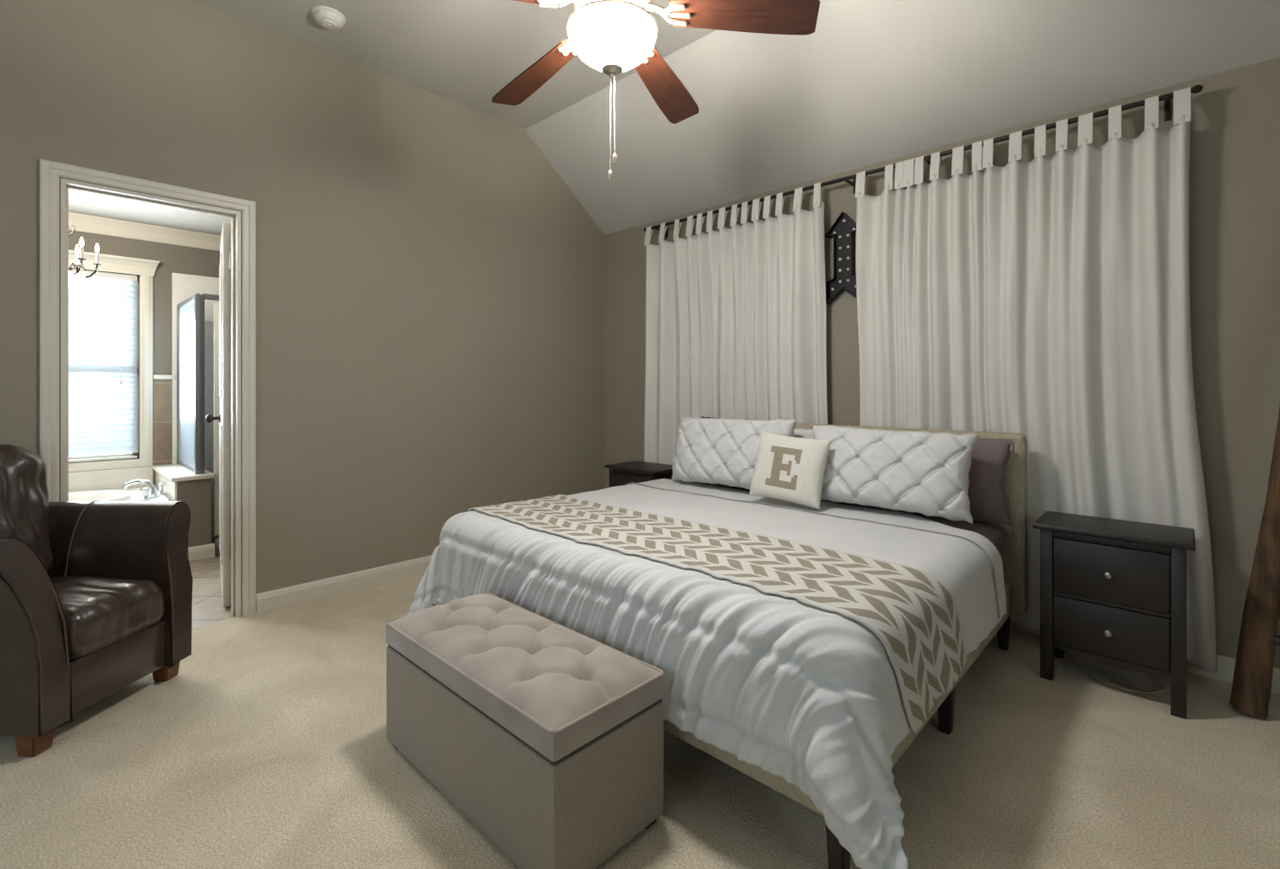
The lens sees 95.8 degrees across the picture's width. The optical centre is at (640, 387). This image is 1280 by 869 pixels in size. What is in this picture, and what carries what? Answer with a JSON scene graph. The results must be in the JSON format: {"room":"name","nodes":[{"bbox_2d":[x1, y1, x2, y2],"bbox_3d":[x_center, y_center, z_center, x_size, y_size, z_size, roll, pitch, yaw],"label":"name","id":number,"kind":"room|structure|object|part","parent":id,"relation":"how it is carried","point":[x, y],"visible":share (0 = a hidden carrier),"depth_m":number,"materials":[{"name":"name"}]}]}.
{"room":"bedroom","nodes":[
{"label":"bedroom","id":0,"kind":"room"},
{"bbox_2d":[68,230,220,484],"bbox_3d":[-3.961,-0.022,4.223,0.120,2.385,3.340,0,0,43],"label":"wall","id":1,"kind":"structure","parent":0,"point":[172,258],"depth_m":4.43,"materials":[{"name":"paint"}]},
{"bbox_2d":[68,466,152,492],"bbox_3d":[-4.343,0.886,3.724,0.012,0.568,1.850,0,0,43],"label":"trim","id":2,"kind":"structure","parent":1,"relation":"attached to","point":[111,478],"depth_m":4.21,"materials":[{"name":"white tile"}]},
{"bbox_2d":[68,249,160,472],"bbox_3d":[-4.089,-0.177,4.031,0.160,1.555,1.128,0,0,43],"label":"window","id":3,"kind":"structure","parent":1,"relation":"in","point":[146,268],"depth_m":4.34,"materials":[{"name":"white wood"}]},
{"bbox_2d":[68,268,137,463],"bbox_3d":[-4.088,-0.150,4.030,0.058,1.373,0.881,0,0,43],"label":"window blind","id":4,"kind":"object","parent":3,"relation":"attached to","point":[103,328],"visible":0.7,"depth_m":4.22,"materials":[{"name":"white plastic"}]},
{"bbox_3d":[-4.095,-0.816,4.037,0.038,0.042,0.881,0,0,43],"label":"head rail","id":5,"kind":"part","parent":4,"relation":"part of","materials":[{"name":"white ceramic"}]},
{"bbox_3d":[-4.096,0.526,4.037,0.036,0.020,0.881,0,0,43],"label":"rail","id":6,"kind":"part","parent":4,"relation":"part of","materials":[{"name":"white plastic"}]},
{"bbox_3d":[-4.128,-0.150,4.068,0.050,1.380,0.905,0,0,43],"label":"frame","id":7,"kind":"part","parent":3,"relation":"part of","materials":[{"name":"white wood"}]},
{"bbox_2d":[68,211,221,251],"bbox_3d":[-3.889,-1.160,4.155,0.078,0.110,3.100,0,0,43],"label":"trim","id":8,"kind":"structure","parent":1,"relation":"attached to","point":[86,223],"depth_m":4.32,"materials":[{"name":"beige paint"}]},
{"bbox_2d":[153,379,172,486],"bbox_3d":[-3.655,0.555,4.452,0.012,1.230,0.147,0,0,43],"label":"wall tiles","id":9,"kind":"structure","parent":1,"relation":"attached to","point":[162,388],"depth_m":4.43,"materials":[{"name":"brown tile"}]},
{"bbox_2d":[153,374,177,379],"bbox_3d":[-3.652,-0.076,4.449,0.020,0.032,0.147,0,0,43],"label":"trim","id":10,"kind":"structure","parent":1,"relation":"attached to","point":[155,377],"depth_m":4.44,"materials":[{"name":"white tile"}]},
{"bbox_2d":[172,273,219,532],"bbox_3d":[-3.238,0.142,4.892,0.014,2.055,1.135,0,0,43],"label":"trim","id":11,"kind":"structure","parent":1,"relation":"attached to","point":[185,286],"depth_m":4.63,"materials":[{"name":"white ceramic"}]},
{"bbox_2d":[68,190,230,235],"bbox_3d":[-3.202,-1.265,3.506,2.210,0.100,3.340,0,0,43],"label":"ceiling","id":12,"kind":"structure","parent":0,"point":[79,202],"depth_m":4.07,"materials":[{"name":"paint"}]},
{"bbox_2d":[68,225,100,287],"bbox_3d":[-3.342,-0.867,3.336,0.306,0.693,0.341,0,0,43],"label":"chandelier","id":13,"kind":"object","parent":12,"relation":"hanging from","point":[74,278],"visible":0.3,"depth_m":3.35,"materials":[{"name":"metal"}]},
{"bbox_3d":[-3.342,-0.619,3.336,0.208,0.082,0.208,0,0,43],"label":"lamp shade","id":14,"kind":"part","parent":13,"relation":"part of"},
{"bbox_3d":[-3.389,-0.829,3.480,0.019,0.055,0.019,0,0,43],"label":"bulb","id":15,"kind":"part","parent":13,"relation":"part of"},
{"bbox_3d":[-3.253,-0.684,3.319,0.146,0.101,0.098,0,0,43],"label":"arm","id":16,"kind":"part","parent":13,"relation":"part of","materials":[{"name":"metal"}]},
{"bbox_3d":[-3.193,-0.829,3.304,0.019,0.055,0.019,0,0,43],"label":"bulb","id":17,"kind":"part","parent":13,"relation":"part of","materials":[{"name":"white glass"}]},
{"bbox_3d":[-3.285,-0.684,3.402,0.038,0.101,0.166,0,0,43],"label":"arm","id":18,"kind":"part","parent":13,"relation":"part of","materials":[{"name":"metal"}]},
{"bbox_3d":[-3.240,-0.829,3.449,0.019,0.055,0.019,0,0,43],"label":"bulb","id":19,"kind":"part","parent":13,"relation":"part of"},
{"bbox_2d":[177,478,210,547],"bbox_3d":[-3.318,0.897,4.191,0.860,0.545,0.183,0,0,43],"label":"wall","id":20,"kind":"structure","parent":0,"point":[196,494],"depth_m":3.91,"materials":[{"name":"paint"}]},
{"bbox_2d":[155,471,177,501],"bbox_3d":[-3.385,0.897,4.120,0.860,0.545,0.012,0,0,43],"label":"trim","id":21,"kind":"structure","parent":20,"relation":"attached to","point":[170,488],"depth_m":4.00,"materials":[{"name":"white tile"}]},
{"bbox_2d":[151,463,214,482],"bbox_3d":[-3.315,0.610,4.180,0.880,0.030,0.235,0,0,43],"label":"trim","id":22,"kind":"structure","parent":20,"relation":"attached to","point":[174,473],"depth_m":3.99,"materials":[{"name":"white stone"}]},
{"bbox_2d":[188,543,214,562],"bbox_3d":[-2.997,1.123,3.894,0.014,0.095,0.215,0,0,43],"label":"baseboard","id":23,"kind":"structure","parent":20,"relation":"attached to","point":[207,551],"depth_m":3.92,"materials":[{"name":"beige paint"}]},
{"bbox_2d":[0,0,604,615],"bbox_3d":[-2.214,-0.355,2.855,0.120,3.050,5.450,0,0,43],"label":"wall","id":24,"kind":"structure","parent":0,"point":[430,286],"depth_m":3.30,"materials":[{"name":"beige paint"}]},
{"bbox_2d":[39,159,256,616],"bbox_3d":[-2.307,0.106,2.757,0.160,2.127,0.774,0,0,43],"label":"door frame","id":25,"kind":"structure","parent":24,"relation":"in","point":[50,171],"depth_m":2.76,"materials":[{"name":"beige paint"}]},
{"bbox_2d":[205,222,230,607],"bbox_3d":[-2.364,0.145,3.292,0.180,2.025,0.630,0,0,-37],"label":"door","id":26,"kind":"structure","parent":25,"relation":"attached to","point":[224,417],"depth_m":3.05,"materials":[{"name":"white wood"}]},
{"bbox_3d":[-2.560,0.188,3.463,0.072,0.059,0.060,0,0,-37],"label":"knob","id":27,"kind":"part","parent":26,"relation":"part of","materials":[{"name":"metal"}]},
{"bbox_2d":[256,554,432,613],"bbox_3d":[-2.129,1.123,2.848,0.014,0.095,5.316,0,0,43],"label":"baseboard","id":28,"kind":"structure","parent":24,"relation":"attached to","point":[267,601],"depth_m":3.28,"materials":[{"name":"beige paint"}]},
{"bbox_2d":[0,532,1279,868],"bbox_3d":[-0.821,1.220,1.621,8.260,0.100,5.570,0,0,43],"label":"floor","id":29,"kind":"structure","parent":0,"point":[268,747],"depth_m":1.72,"materials":[{"name":"beige carpet"}]},
{"bbox_2d":[0,444,193,757],"bbox_3d":[-2.252,0.696,2.112,0.830,0.948,0.716,0,0,4],"label":"leather armchair","id":30,"kind":"object","parent":29,"relation":"on","point":[96,596],"visible":1,"depth_m":2.14,"materials":[{"name":"brown leather"}]},
{"bbox_2d":[0,444,52,571],"bbox_3d":[-2.436,0.490,2.126,0.264,0.535,0.448,0,0,4],"label":"cushion","id":31,"kind":"object","parent":30,"relation":"on","point":[24,516],"depth_m":2.22,"materials":[{"name":"brown leather"}]},
{"bbox_3d":[-1.940,1.129,1.853,0.069,0.082,0.069,0,0,4],"label":"leg","id":32,"kind":"part","parent":30,"relation":"part of","materials":[{"name":"brown wood"}]},
{"bbox_3d":[-2.235,0.789,1.845,0.734,0.635,0.174,0,0,4],"label":"arm","id":33,"kind":"part","parent":30,"relation":"part of","materials":[{"name":"brown leather"}]},
{"bbox_2d":[49,576,164,660],"bbox_3d":[-2.112,0.833,2.102,0.546,0.222,0.368,0,0,4],"label":"seat cushion","id":34,"kind":"object","parent":30,"relation":"on","point":[105,618],"depth_m":2.07,"materials":[{"name":"brown leather"}]},
{"bbox_3d":[-1.899,1.005,2.086,0.048,0.180,0.368,0,0,4],"label":"panel","id":35,"kind":"part","parent":30,"relation":"part of","materials":[{"name":"brown leather"}]},
{"bbox_3d":[-2.196,0.789,2.374,0.734,0.635,0.175,0,0,4],"label":"arm","id":36,"kind":"part","parent":30,"relation":"part of","materials":[{"name":"brown leather"}]},
{"bbox_3d":[-1.906,1.129,2.322,0.069,0.082,0.069,0,0,4],"label":"leg","id":37,"kind":"part","parent":30,"relation":"part of","materials":[{"name":"brown wood"}]},
{"bbox_2d":[68,486,168,502],"bbox_3d":[-4.013,0.948,3.440,0.840,0.445,1.810,0,0,43],"label":"bathtub","id":38,"kind":"object","parent":29,"relation":"on","point":[131,494],"visible":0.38,"depth_m":3.99,"materials":[{"name":"white ceramic"}]},
{"bbox_2d":[122,479,165,501],"bbox_3d":[-3.312,0.685,3.931,0.248,0.128,0.248,0,0,26],"label":"tub faucet","id":39,"kind":"object","parent":38,"relation":"on","point":[153,490],"visible":1,"depth_m":3.90,"materials":[{"name":"silver metal"}]},
{"bbox_3d":[-3.271,0.708,3.812,0.052,0.083,0.092,0,0,-17],"label":"lever handle","id":40,"kind":"part","parent":39,"relation":"part of","materials":[{"name":"silver metal"}]},
{"bbox_3d":[-3.340,0.708,4.042,0.052,0.083,0.092,0,0,-17],"label":"lever handle","id":41,"kind":"part","parent":39,"relation":"part of","materials":[{"name":"silver metal"}]},
{"bbox_2d":[177,293,220,556],"bbox_3d":[-2.924,0.265,4.597,0.844,1.810,1.112,0,0,43],"label":"shower enclosure","id":42,"kind":"object","parent":29,"relation":"on","point":[190,313],"visible":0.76,"depth_m":4.03,"materials":[{"name":"clear glass"}]},
{"bbox_3d":[-3.309,-0.005,4.226,0.794,1.200,0.016,0,0,43],"label":"frame","id":43,"kind":"part","parent":42,"relation":"part of","materials":[{"name":"grey metal"}]},
{"bbox_3d":[-3.311,-0.017,4.228,0.760,1.183,0.006,0,0,43],"label":"glass","id":44,"kind":"part","parent":42,"relation":"part of","materials":[{"name":"blue"}]},
{"bbox_3d":[-2.933,-0.623,4.609,0.814,0.035,1.088,0,0,43],"label":"header rail","id":45,"kind":"part","parent":42,"relation":"part of","materials":[{"name":"grey metal"}]},
{"bbox_3d":[-3.017,-0.018,3.956,0.044,1.224,0.052,0,0,43],"label":"corner post","id":46,"kind":"part","parent":42,"relation":"part of","materials":[{"name":"grey metal"}]},
{"bbox_3d":[-2.623,0.212,4.373,0.024,1.635,0.985,0,0,43],"label":"shower door","id":47,"kind":"part","parent":42,"relation":"part of","materials":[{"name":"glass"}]},
{"bbox_2d":[385,592,664,868],"bbox_3d":[-0.383,0.951,1.720,0.888,0.439,0.383,0,0,43],"label":"storage ottoman","id":48,"kind":"object","parent":29,"relation":"on","point":[547,736],"visible":1,"depth_m":1.49,"materials":[{"name":"fabric"}]},
{"bbox_3d":[-0.383,0.802,1.720,0.884,0.069,0.379,0,0,43],"label":"lid","id":49,"kind":"part","parent":48,"relation":"part of","materials":[{"name":"fabric"}]},
{"bbox_2d":[604,460,681,487],"bbox_3d":[0.030,0.859,4.022,0.474,0.622,0.331,0,0,43],"label":"nightstand","id":50,"kind":"object","parent":29,"relation":"on","point":[622,474],"visible":0.31,"depth_m":3.94,"materials":[{"name":"brown wood"}]},
{"bbox_3d":[-0.192,0.870,4.069,0.042,0.600,0.042,0,0,43],"label":"leg","id":51,"kind":"part","parent":50,"relation":"part of","materials":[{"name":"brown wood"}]},
{"bbox_3d":[-0.056,0.584,3.931,0.346,0.028,0.016,0,0,43],"label":"rail","id":52,"kind":"part","parent":50,"relation":"part of","materials":[{"name":"brown wood"}]},
{"bbox_3d":[-0.058,0.706,3.929,0.340,0.210,0.018,0,0,43],"label":"drawer","id":53,"kind":"part","parent":50,"relation":"part of","materials":[{"name":"brown wood"}]},
{"bbox_3d":[0.090,0.870,3.803,0.042,0.600,0.042,0,0,43],"label":"leg","id":54,"kind":"part","parent":50,"relation":"part of","materials":[{"name":"brown wood"}]},
{"bbox_3d":[0.183,0.810,3.892,0.014,0.480,0.216,0,0,43],"label":"panel","id":55,"kind":"part","parent":50,"relation":"part of","materials":[{"name":"brown wood"}]},
{"bbox_2d":[664,422,1027,868],"bbox_3d":[0.411,0.689,2.597,1.940,0.962,1.800,0,0,43],"label":"frame","id":56,"kind":"object","parent":29,"relation":"on","point":[1014,550],"visible":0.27,"depth_m":2.54,"materials":[{"name":"beige fabric"}]},
{"bbox_3d":[-0.192,0.938,1.959,1.850,0.135,0.045,0,0,43],"label":"foot rail","id":57,"kind":"part","parent":56,"relation":"part of","materials":[{"name":"beige fabric"}]},
{"bbox_3d":[0.467,1.087,1.361,0.050,0.166,0.050,0,0,43],"label":"leg","id":58,"kind":"part","parent":56,"relation":"part of","materials":[{"name":"black wood"}]},
{"bbox_2d":[691,482,1004,556],"bbox_3d":[0.405,0.755,2.567,1.784,0.304,1.648,0,0,43],"label":"mattress","id":59,"kind":"object","parent":56,"relation":"on","point":[995,535],"visible":0.06,"depth_m":2.53,"materials":[{"name":"fabric"}]},
{"bbox_2d":[406,478,1006,868],"bbox_3d":[0.272,0.805,2.416,2.172,0.515,1.641,0,0,43],"label":"comforter","id":60,"kind":"object","parent":59,"relation":"on","point":[805,695],"visible":0.7,"depth_m":1.60,"materials":[{"name":"white fabric"}]},
{"bbox_2d":[468,494,967,733],"bbox_3d":[0.088,0.704,2.249,1.985,0.318,0.661,0,0,43],"label":"throw","id":61,"kind":"object","parent":60,"relation":"on","point":[915,616],"visible":0.98,"depth_m":1.74,"materials":[{"name":"fabric"}]},
{"bbox_2d":[671,417,796,489],"bbox_3d":[0.492,0.361,3.198,0.247,0.387,0.792,0,0,-42],"label":"pillow","id":62,"kind":"object","parent":60,"relation":"on","point":[711,451],"visible":0.86,"depth_m":3.14,"materials":[{"name":"white fabric"}]},
{"bbox_2d":[749,431,830,509],"bbox_3d":[0.707,0.388,2.753,0.382,0.333,0.150,0,0,39],"label":"cushion","id":63,"kind":"object","parent":60,"relation":"on","point":[791,469],"visible":1,"depth_m":2.69,"materials":[{"name":"beige fabric"}]},
{"bbox_2d":[812,424,979,524],"bbox_3d":[1.102,0.373,2.619,0.740,0.371,0.239,0,0,39],"label":"pillow","id":64,"kind":"object","parent":60,"relation":"on","point":[925,473],"visible":0.9,"depth_m":2.50,"materials":[{"name":"white fabric"}]},
{"bbox_2d":[793,428,812,438],"bbox_3d":[0.798,0.396,3.115,0.080,0.361,0.560,0,0,-44],"label":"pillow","id":65,"kind":"object","parent":59,"relation":"on","point":[800,432],"visible":0.03,"depth_m":3.05,"materials":[{"name":"white fabric"}]},
{"bbox_2d":[968,437,1013,525],"bbox_3d":[1.295,0.409,2.771,0.841,0.375,0.132,0,-2,43],"label":"pillow","id":66,"kind":"object","parent":59,"relation":"on","point":[987,497],"visible":0.19,"depth_m":2.51,"materials":[{"name":"fabric"}]},
{"bbox_3d":[1.001,0.609,3.222,1.940,0.802,0.080,0,0,43],"label":"headboard","id":67,"kind":"part","parent":56,"relation":"part of","materials":[{"name":"beige fabric"}]},
{"bbox_3d":[0.974,0.455,3.193,1.860,0.430,0.024,0,0,43],"label":"headboard panel","id":68,"kind":"part","parent":56,"relation":"part of","materials":[{"name":"beige fabric"}]},
{"bbox_3d":[1.037,1.087,1.964,0.050,0.166,0.050,0,0,43],"label":"leg","id":69,"kind":"part","parent":56,"relation":"part of","materials":[{"name":"black wood"}]},
{"bbox_3d":[1.055,0.938,1.965,0.045,0.135,1.674,0,0,43],"label":"rail","id":70,"kind":"part","parent":56,"relation":"part of","materials":[{"name":"beige fabric"}]},
{"bbox_3d":[1.621,1.087,2.582,0.050,0.166,0.050,0,0,43],"label":"leg","id":71,"kind":"part","parent":56,"relation":"part of","materials":[{"name":"black wood"}]},
{"bbox_2d":[1032,511,1195,719],"bbox_3d":[1.859,0.859,2.281,0.474,0.622,0.331,0,0,43],"label":"nightstand","id":72,"kind":"object","parent":29,"relation":"on","point":[1113,591],"visible":1,"depth_m":2.17,"materials":[{"name":"black wood"}]},
{"bbox_3d":[1.636,0.870,2.328,0.042,0.600,0.042,0,0,43],"label":"leg","id":73,"kind":"part","parent":72,"relation":"part of","materials":[{"name":"brown wood"}]},
{"bbox_3d":[1.814,0.870,2.515,0.042,0.600,0.042,0,0,43],"label":"leg","id":74,"kind":"part","parent":72,"relation":"part of","materials":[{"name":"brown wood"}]},
{"bbox_3d":[1.755,0.924,2.171,0.027,0.027,0.029,0,0,43],"label":"knob","id":75,"kind":"part","parent":72,"relation":"part of","materials":[{"name":"silver metal"}]},
{"bbox_3d":[1.755,0.706,2.171,0.027,0.027,0.029,0,0,43],"label":"knob","id":76,"kind":"part","parent":72,"relation":"part of","materials":[{"name":"silver metal"}]},
{"bbox_3d":[1.773,0.821,2.190,0.346,0.013,0.016,0,0,43],"label":"rail","id":77,"kind":"part","parent":72,"relation":"part of","materials":[{"name":"brown wood"}]},
{"bbox_3d":[1.773,0.584,2.190,0.346,0.028,0.016,0,0,43],"label":"rail","id":78,"kind":"part","parent":72,"relation":"part of","materials":[{"name":"brown wood"}]},
{"bbox_3d":[1.771,0.924,2.188,0.340,0.189,0.018,0,0,43],"label":"drawer","id":79,"kind":"part","parent":72,"relation":"part of","materials":[{"name":"brown wood"}]},
{"bbox_3d":[1.771,0.706,2.188,0.340,0.210,0.018,0,0,43],"label":"drawer","id":80,"kind":"part","parent":72,"relation":"part of","materials":[{"name":"brown wood"}]},
{"bbox_3d":[1.959,0.810,2.387,0.346,0.480,0.012,0,0,43],"label":"panel","id":81,"kind":"part","parent":72,"relation":"part of","materials":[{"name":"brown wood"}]},
{"bbox_3d":[1.919,0.870,2.062,0.042,0.600,0.042,0,0,43],"label":"leg","id":82,"kind":"part","parent":72,"relation":"part of","materials":[{"name":"brown wood"}]},
{"bbox_2d":[1064,650,1166,695],"bbox_3d":[1.899,1.163,2.362,0.217,0.013,0.373,0,0,-35],"label":"power cord","id":83,"kind":"object","parent":29,"relation":"on","point":[1163,689],"visible":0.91,"depth_m":2.26,"materials":[{"name":"black plastic"}]},
{"bbox_2d":[1229,405,1279,718],"bbox_3d":[2.445,0.166,1.948,0.655,1.999,0.292,0,0,43],"label":"ladder","id":84,"kind":"object","parent":29,"relation":"on","point":[1257,640],"visible":1,"depth_m":2.05,"materials":[{"name":"brown wood"}]},
{"bbox_2d":[194,0,1279,234],"bbox_3d":[-0.018,-1.648,0.863,6.050,0.964,5.570,0,0,43],"label":"ceiling","id":85,"kind":"structure","parent":0,"point":[875,81],"depth_m":3.02,"materials":[{"name":"paint"}]},
{"bbox_2d":[310,5,345,30],"bbox_3d":[-1.580,-1.855,2.930,0.156,0.051,0.156,0,0,43],"label":"smoke detector","id":86,"kind":"object","parent":85,"relation":"attached to","point":[326,17],"visible":1,"depth_m":2.90,"materials":[{"name":"white plastic"}]},
{"bbox_2d":[491,0,820,180],"bbox_3d":[-0.125,-1.286,1.972,1.242,1.187,1.299,0,0,43],"label":"ceiling fan","id":87,"kind":"object","parent":85,"relation":"hanging from","point":[613,38],"visible":1,"depth_m":1.90,"materials":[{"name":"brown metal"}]},
{"bbox_3d":[-0.475,-1.206,1.740,0.470,0.086,0.138,0,0,-28],"label":"blade","id":88,"kind":"part","parent":87,"relation":"part of","materials":[{"name":"brown wood"}]},
{"bbox_3d":[-0.402,-1.206,2.240,0.470,0.086,0.138,0,0,44],"label":"blade","id":89,"kind":"part","parent":87,"relation":"part of","materials":[{"name":"brown wood"}]},
{"bbox_3d":[-0.102,-0.712,1.946,0.016,0.038,0.016,0,0,43],"label":"pull knob","id":90,"kind":"part","parent":87,"relation":"part of","materials":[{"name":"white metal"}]},
{"bbox_3d":[-0.101,-0.895,1.945,0.006,0.330,0.004,0,0,43],"label":"pull chain","id":91,"kind":"part","parent":87,"relation":"part of","materials":[{"name":"silver metal"}]},
{"bbox_3d":[-0.094,-1.129,1.939,0.296,0.130,0.296,0,0,43],"label":"lamp shade","id":92,"kind":"part","parent":87,"relation":"part of","materials":[{"name":"white glass"}]},
{"bbox_3d":[-0.087,-0.920,1.932,0.006,0.280,0.004,0,0,43],"label":"pull chain","id":93,"kind":"part","parent":87,"relation":"part of","materials":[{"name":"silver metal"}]},
{"bbox_3d":[-0.086,-0.762,1.931,0.016,0.038,0.016,0,0,43],"label":"pull knob","id":94,"kind":"part","parent":87,"relation":"part of","materials":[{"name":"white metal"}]},
{"bbox_3d":[0.097,-1.206,2.324,0.138,0.086,0.470,0,0,26],"label":"blade","id":95,"kind":"part","parent":87,"relation":"part of","materials":[{"name":"brown wood"}]},
{"bbox_3d":[0.331,-1.206,1.877,0.470,0.086,0.138,0,0,8],"label":"blade","id":96,"kind":"part","parent":87,"relation":"part of","materials":[{"name":"brown wood"}]},
{"bbox_2d":[604,57,1279,668],"bbox_3d":[1.854,-0.045,2.844,6.050,2.430,0.120,0,0,43],"label":"wall","id":97,"kind":"structure","parent":0,"point":[1235,136],"depth_m":2.32,"materials":[{"name":"beige paint"}]},
{"bbox_2d":[825,211,857,304],"bbox_3d":[1.182,-0.752,3.356,0.216,0.521,0.053,0,0,43],"label":"arrow sign","id":98,"kind":"object","parent":97,"relation":"attached to","point":[843,231],"visible":0.94,"depth_m":3.37,"materials":[{"name":"black metal"}]},
{"bbox_2d":[643,84,1203,238],"bbox_3d":[1.151,-1.160,3.333,2.999,0.090,0.129,0,0,43],"label":"curtain rod","id":99,"kind":"object","parent":97,"relation":"attached to","point":[1197,89],"visible":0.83,"depth_m":2.83,"materials":[{"name":"brown metal"}]},
{"bbox_2d":[644,182,827,465],"bbox_3d":[0.567,-0.032,3.836,1.442,2.315,0.119,0,0,43],"label":"curtain","id":100,"kind":"object","parent":99,"relation":"hanging from","point":[736,316],"visible":0.66,"depth_m":3.77,"materials":[{"name":"white fabric"}]},
{"bbox_2d":[855,86,1216,673],"bbox_3d":[1.723,-0.037,2.735,1.421,2.304,0.118,0,0,43],"label":"curtain","id":101,"kind":"object","parent":99,"relation":"hanging from","point":[1045,299],"visible":0.68,"depth_m":2.58,"materials":[{"name":"white fabric"}]},
{"bbox_2d":[1009,622,1279,695],"bbox_3d":[1.808,1.123,2.795,5.810,0.095,0.014,0,0,43],"label":"baseboard","id":102,"kind":"structure","parent":97,"relation":"attached to","point":[1225,666],"depth_m":2.30,"materials":[{"name":"beige paint"}]}
]}

